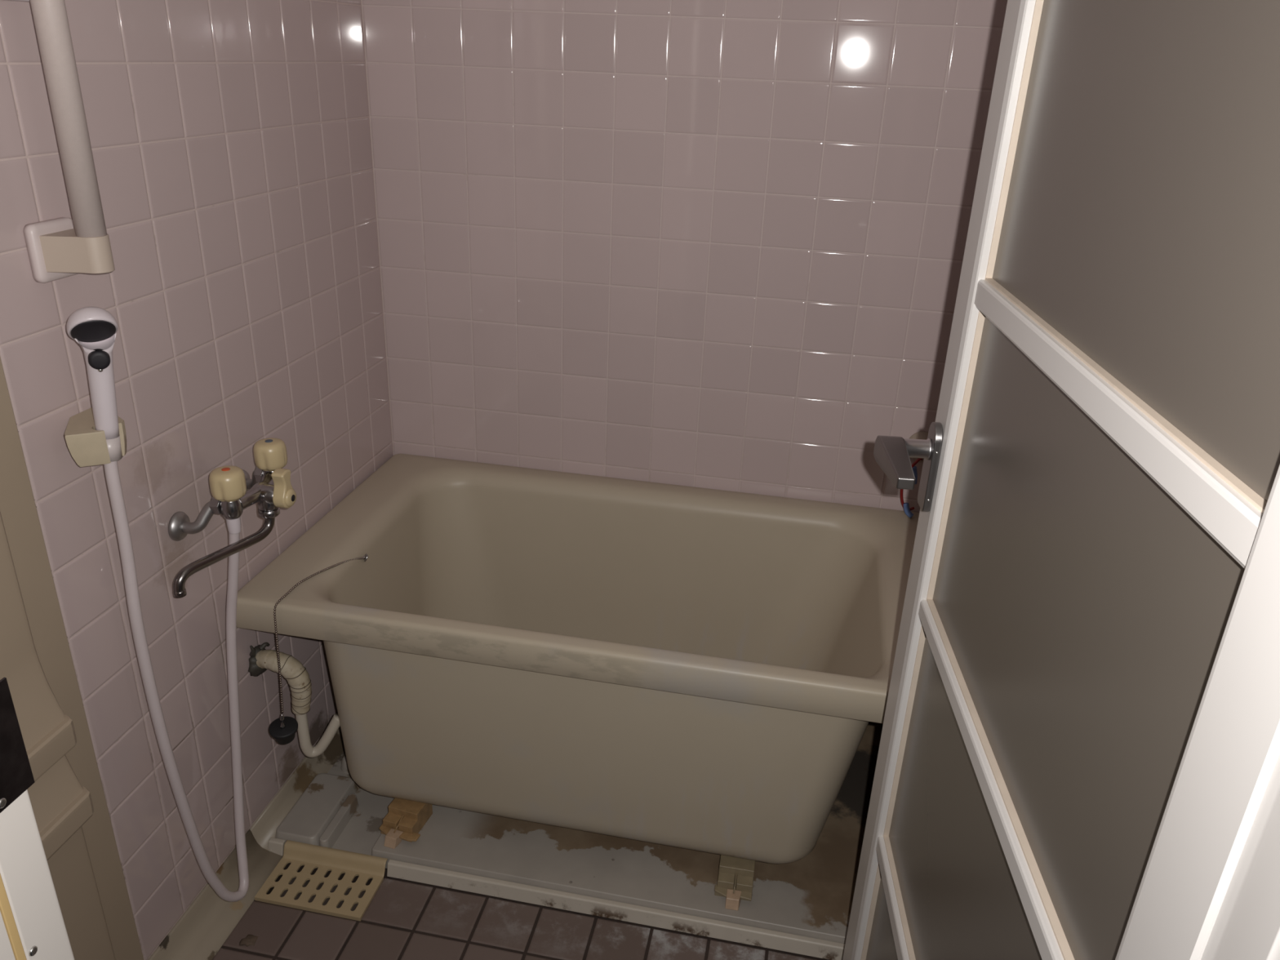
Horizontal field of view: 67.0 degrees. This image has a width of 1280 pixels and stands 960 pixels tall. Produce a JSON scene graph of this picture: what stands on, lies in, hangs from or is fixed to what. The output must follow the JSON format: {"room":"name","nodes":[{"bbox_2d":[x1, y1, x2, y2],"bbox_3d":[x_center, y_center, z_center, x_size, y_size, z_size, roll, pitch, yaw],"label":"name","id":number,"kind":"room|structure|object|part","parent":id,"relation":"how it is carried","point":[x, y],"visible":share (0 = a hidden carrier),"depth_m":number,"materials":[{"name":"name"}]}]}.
{"room":"bathroom","nodes":[
{"label":"bathroom","id":0,"kind":"room"},
{"bbox_2d":[0,0,393,959],"bbox_3d":[-0.719,-0.221,1.355,0.050,2.170,1.610,6,24,9],"label":"wall","id":1,"kind":"structure","parent":0,"point":[230,140],"depth_m":1.49,"materials":[{"name":"pink tile"}]},
{"bbox_2d":[23,0,115,283],"bbox_3d":[-0.665,-0.582,1.033,0.078,0.739,0.073,6,24,9],"label":"grab bar","id":2,"kind":"object","parent":1,"relation":"attached to","point":[61,247],"visible":1,"depth_m":1.12,"materials":[{"name":"white plastic"}]},
{"bbox_3d":[-0.710,-0.280,1.174,0.012,0.069,0.073,6,24,9],"label":"wall plate","id":3,"kind":"part","parent":2,"relation":"part of","materials":[{"name":"white plastic"}]},
{"bbox_3d":[-0.673,-0.276,1.168,0.068,0.043,0.056,6,24,9],"label":"bracket arm","id":4,"kind":"part","parent":2,"relation":"part of"},
{"bbox_2d":[0,357,143,959],"bbox_3d":[-0.759,-0.027,0.901,0.062,2.040,0.482,6,24,9],"label":"door frame","id":5,"kind":"structure","parent":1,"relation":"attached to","point":[67,797],"depth_m":1.22,"materials":[{"name":"beige wood"}]},
{"bbox_3d":[-0.761,-0.017,0.885,0.059,2.025,0.388,6,24,9],"label":"ledge moulding","id":6,"kind":"part","parent":5,"relation":"part of","materials":[{"name":"beige wood"}]},
{"bbox_2d":[63,407,126,466],"bbox_3d":[-0.700,-0.055,1.257,0.065,0.062,0.132,-8,26,-22],"label":"holder","id":7,"kind":"object","parent":1,"relation":"attached to","point":[87,446],"visible":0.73,"depth_m":1.20,"materials":[{"name":"beige plastic"}]},
{"bbox_2d":[66,306,248,902],"bbox_3d":[-0.666,0.236,1.447,0.062,1.050,0.237,6,24,7],"label":"shower","id":8,"kind":"object","parent":7,"relation":"in","point":[95,329],"visible":0.97,"depth_m":1.35,"materials":[{"name":"white plastic"}]},
{"bbox_2d":[168,437,296,597],"bbox_3d":[-0.626,0.045,1.497,0.146,0.154,0.293,6,24,9],"label":"faucet","id":9,"kind":"object","parent":1,"relation":"attached to","point":[233,491],"visible":1,"depth_m":1.48,"materials":[{"name":"silver metal"}]},
{"bbox_3d":[-0.666,0.056,1.472,0.068,0.051,0.025,-5,25,-15],"label":"supply leg","id":10,"kind":"part","parent":9,"relation":"part of","materials":[{"name":"silver metal"}]},
{"bbox_3d":[-0.629,0.108,1.470,0.017,0.059,0.199,13,26,22],"label":"spout","id":11,"kind":"part","parent":9,"relation":"part of","materials":[{"name":"silver metal"}]},
{"bbox_3d":[-0.621,0.005,1.458,0.050,0.047,0.049,6,24,9],"label":"knob","id":12,"kind":"part","parent":9,"relation":"part of","materials":[{"name":"beige plastic"}]},
{"bbox_3d":[-0.638,-0.002,1.607,0.068,0.051,0.025,19,29,33],"label":"supply leg","id":13,"kind":"part","parent":9,"relation":"part of","materials":[{"name":"silver metal"}]},
{"bbox_3d":[-0.598,-0.042,1.566,0.050,0.047,0.049,6,24,9],"label":"knob","id":14,"kind":"part","parent":9,"relation":"part of","materials":[{"name":"beige plastic"}]},
{"bbox_3d":[-0.561,0.013,1.519,0.022,0.064,0.035,6,24,9],"label":"diverter lever","id":15,"kind":"part","parent":9,"relation":"part of","materials":[{"name":"beige plastic"}]},
{"bbox_2d":[147,726,344,959],"bbox_3d":[-0.701,0.710,1.765,0.063,0.098,1.488,6,24,9],"label":"baseboard","id":16,"kind":"structure","parent":1,"relation":"attached to","point":[206,925],"depth_m":1.72,"materials":[{"name":"plastic"}]},
{"bbox_2d":[248,642,340,757],"bbox_3d":[-0.626,0.404,1.766,0.149,0.248,0.066,6,24,9],"label":"drain pipe","id":17,"kind":"object","parent":1,"relation":"attached to","point":[261,660],"visible":0.96,"depth_m":1.73,"materials":[{"name":"white plastic"}]},
{"bbox_2d":[267,837,844,959],"bbox_3d":[-0.069,0.753,1.704,1.270,0.026,0.018,6,24,9],"label":"trim","id":18,"kind":"structure","parent":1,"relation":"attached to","point":[730,931],"depth_m":1.70,"materials":[{"name":"plastic"}]},
{"bbox_2d":[212,721,883,959],"bbox_3d":[-0.091,0.815,1.643,1.320,0.112,1.560,6,24,9],"label":"floor","id":19,"kind":"structure","parent":0,"point":[811,895],"depth_m":1.72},
{"bbox_2d":[254,840,387,920],"bbox_3d":[-0.571,0.718,1.739,0.200,0.031,0.117,6,24,9],"label":"drain grate","id":20,"kind":"object","parent":19,"relation":"in","point":[351,864],"visible":1,"depth_m":1.75,"materials":[{"name":"beige plastic"}]},
{"bbox_2d":[236,453,919,911],"bbox_3d":[-0.040,0.360,1.926,1.222,0.496,0.672,6,24,9],"label":"bathtub","id":21,"kind":"object","parent":19,"relation":"on","point":[691,668],"visible":0.87,"depth_m":1.74,"materials":[{"name":"beige plastic"}]},
{"bbox_2d":[268,553,368,744],"bbox_3d":[-0.570,0.288,1.752,0.048,0.277,0.297,12,26,20],"label":"plug","id":22,"kind":"object","parent":21,"relation":"hanging from","point":[283,730],"visible":1,"depth_m":1.68,"materials":[{"name":"black rubber"}]},
{"bbox_3d":[-0.447,0.635,1.806,0.003,0.025,0.047,11,25,18],"label":"tie rod","id":23,"kind":"part","parent":21,"relation":"part of","materials":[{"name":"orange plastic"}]},
{"bbox_3d":[0.169,0.704,1.708,0.003,0.025,0.047,7,24,10],"label":"tie rod","id":24,"kind":"part","parent":21,"relation":"part of","materials":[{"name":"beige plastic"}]},
{"bbox_2d":[361,0,1007,512],"bbox_3d":[0.093,-0.452,1.954,1.400,2.170,0.060,6,24,9],"label":"wall","id":25,"kind":"structure","parent":0,"point":[710,244],"depth_m":1.91,"materials":[{"name":"pink tile"}]},
{"bbox_2d":[900,431,928,518],"bbox_3d":[0.569,-0.007,1.980,0.064,0.176,0.057,6,24,9],"label":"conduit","id":26,"kind":"object","parent":25,"relation":"attached to","point":[923,435],"visible":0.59,"depth_m":1.97,"materials":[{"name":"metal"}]},
{"bbox_3d":[-0.203,0.153,0.558,1.400,2.170,0.060,6,24,9],"label":"wall","id":27,"kind":"structure","parent":0,"visible":0},
{"bbox_2d":[0,677,1279,959],"bbox_3d":[-0.060,0.234,0.545,0.811,1.916,0.088,6,24,9],"label":"door frame","id":28,"kind":"structure","parent":27,"relation":"attached to","point":[1246,926],"depth_m":0.63,"materials":[{"name":"metal"}]},
{"bbox_3d":[-0.418,0.183,0.599,0.002,0.086,0.088,6,24,9],"label":"strike plate","id":29,"kind":"part","parent":28,"relation":"part of","materials":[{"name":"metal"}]},
{"bbox_2d":[842,0,1279,959],"bbox_3d":[0.308,0.108,0.856,0.105,1.850,0.728,4,24,3],"label":"door","id":30,"kind":"structure","parent":27,"relation":"in","point":[1079,749],"depth_m":0.73,"materials":[{"name":"white metal"}]},
{"bbox_3d":[0.320,0.757,1.139,0.004,0.257,0.590,4,24,3],"label":"frosted panel","id":31,"kind":"part","parent":30,"relation":"part of","materials":[{"name":"grey plastic"}]},
{"bbox_3d":[0.324,0.627,1.081,0.030,0.028,0.591,4,24,3],"label":"rail","id":32,"kind":"part","parent":30,"relation":"part of","materials":[{"name":"white metal"}]},
{"bbox_3d":[0.293,-0.022,1.113,0.030,0.032,0.105,4,24,3],"label":"lever","id":33,"kind":"part","parent":30,"relation":"part of","materials":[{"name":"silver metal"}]},
{"bbox_3d":[0.346,-0.017,1.152,0.009,0.109,0.037,4,24,3],"label":"handle plate","id":34,"kind":"part","parent":30,"relation":"part of","materials":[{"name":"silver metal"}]},
{"bbox_3d":[0.332,0.451,1.003,0.004,0.356,0.590,4,24,3],"label":"frosted panel","id":35,"kind":"part","parent":30,"relation":"part of","materials":[{"name":"grey plastic"}]},
{"bbox_3d":[0.339,0.277,0.926,0.030,0.024,0.591,4,24,3],"label":"rail","id":36,"kind":"part","parent":30,"relation":"part of","materials":[{"name":"white metal"}]},
{"bbox_3d":[0.347,0.099,0.847,0.004,0.366,0.590,4,24,3],"label":"frosted panel","id":37,"kind":"part","parent":30,"relation":"part of","materials":[{"name":"grey plastic"}]},
{"bbox_3d":[0.354,-0.082,0.767,0.030,0.029,0.591,4,24,3],"label":"rail","id":38,"kind":"part","parent":30,"relation":"part of","materials":[{"name":"white metal"}]},
{"bbox_3d":[0.362,-0.259,0.689,0.004,0.359,0.590,4,24,3],"label":"frosted panel","id":39,"kind":"part","parent":30,"relation":"part of","materials":[{"name":"grey plastic"}]}
]}

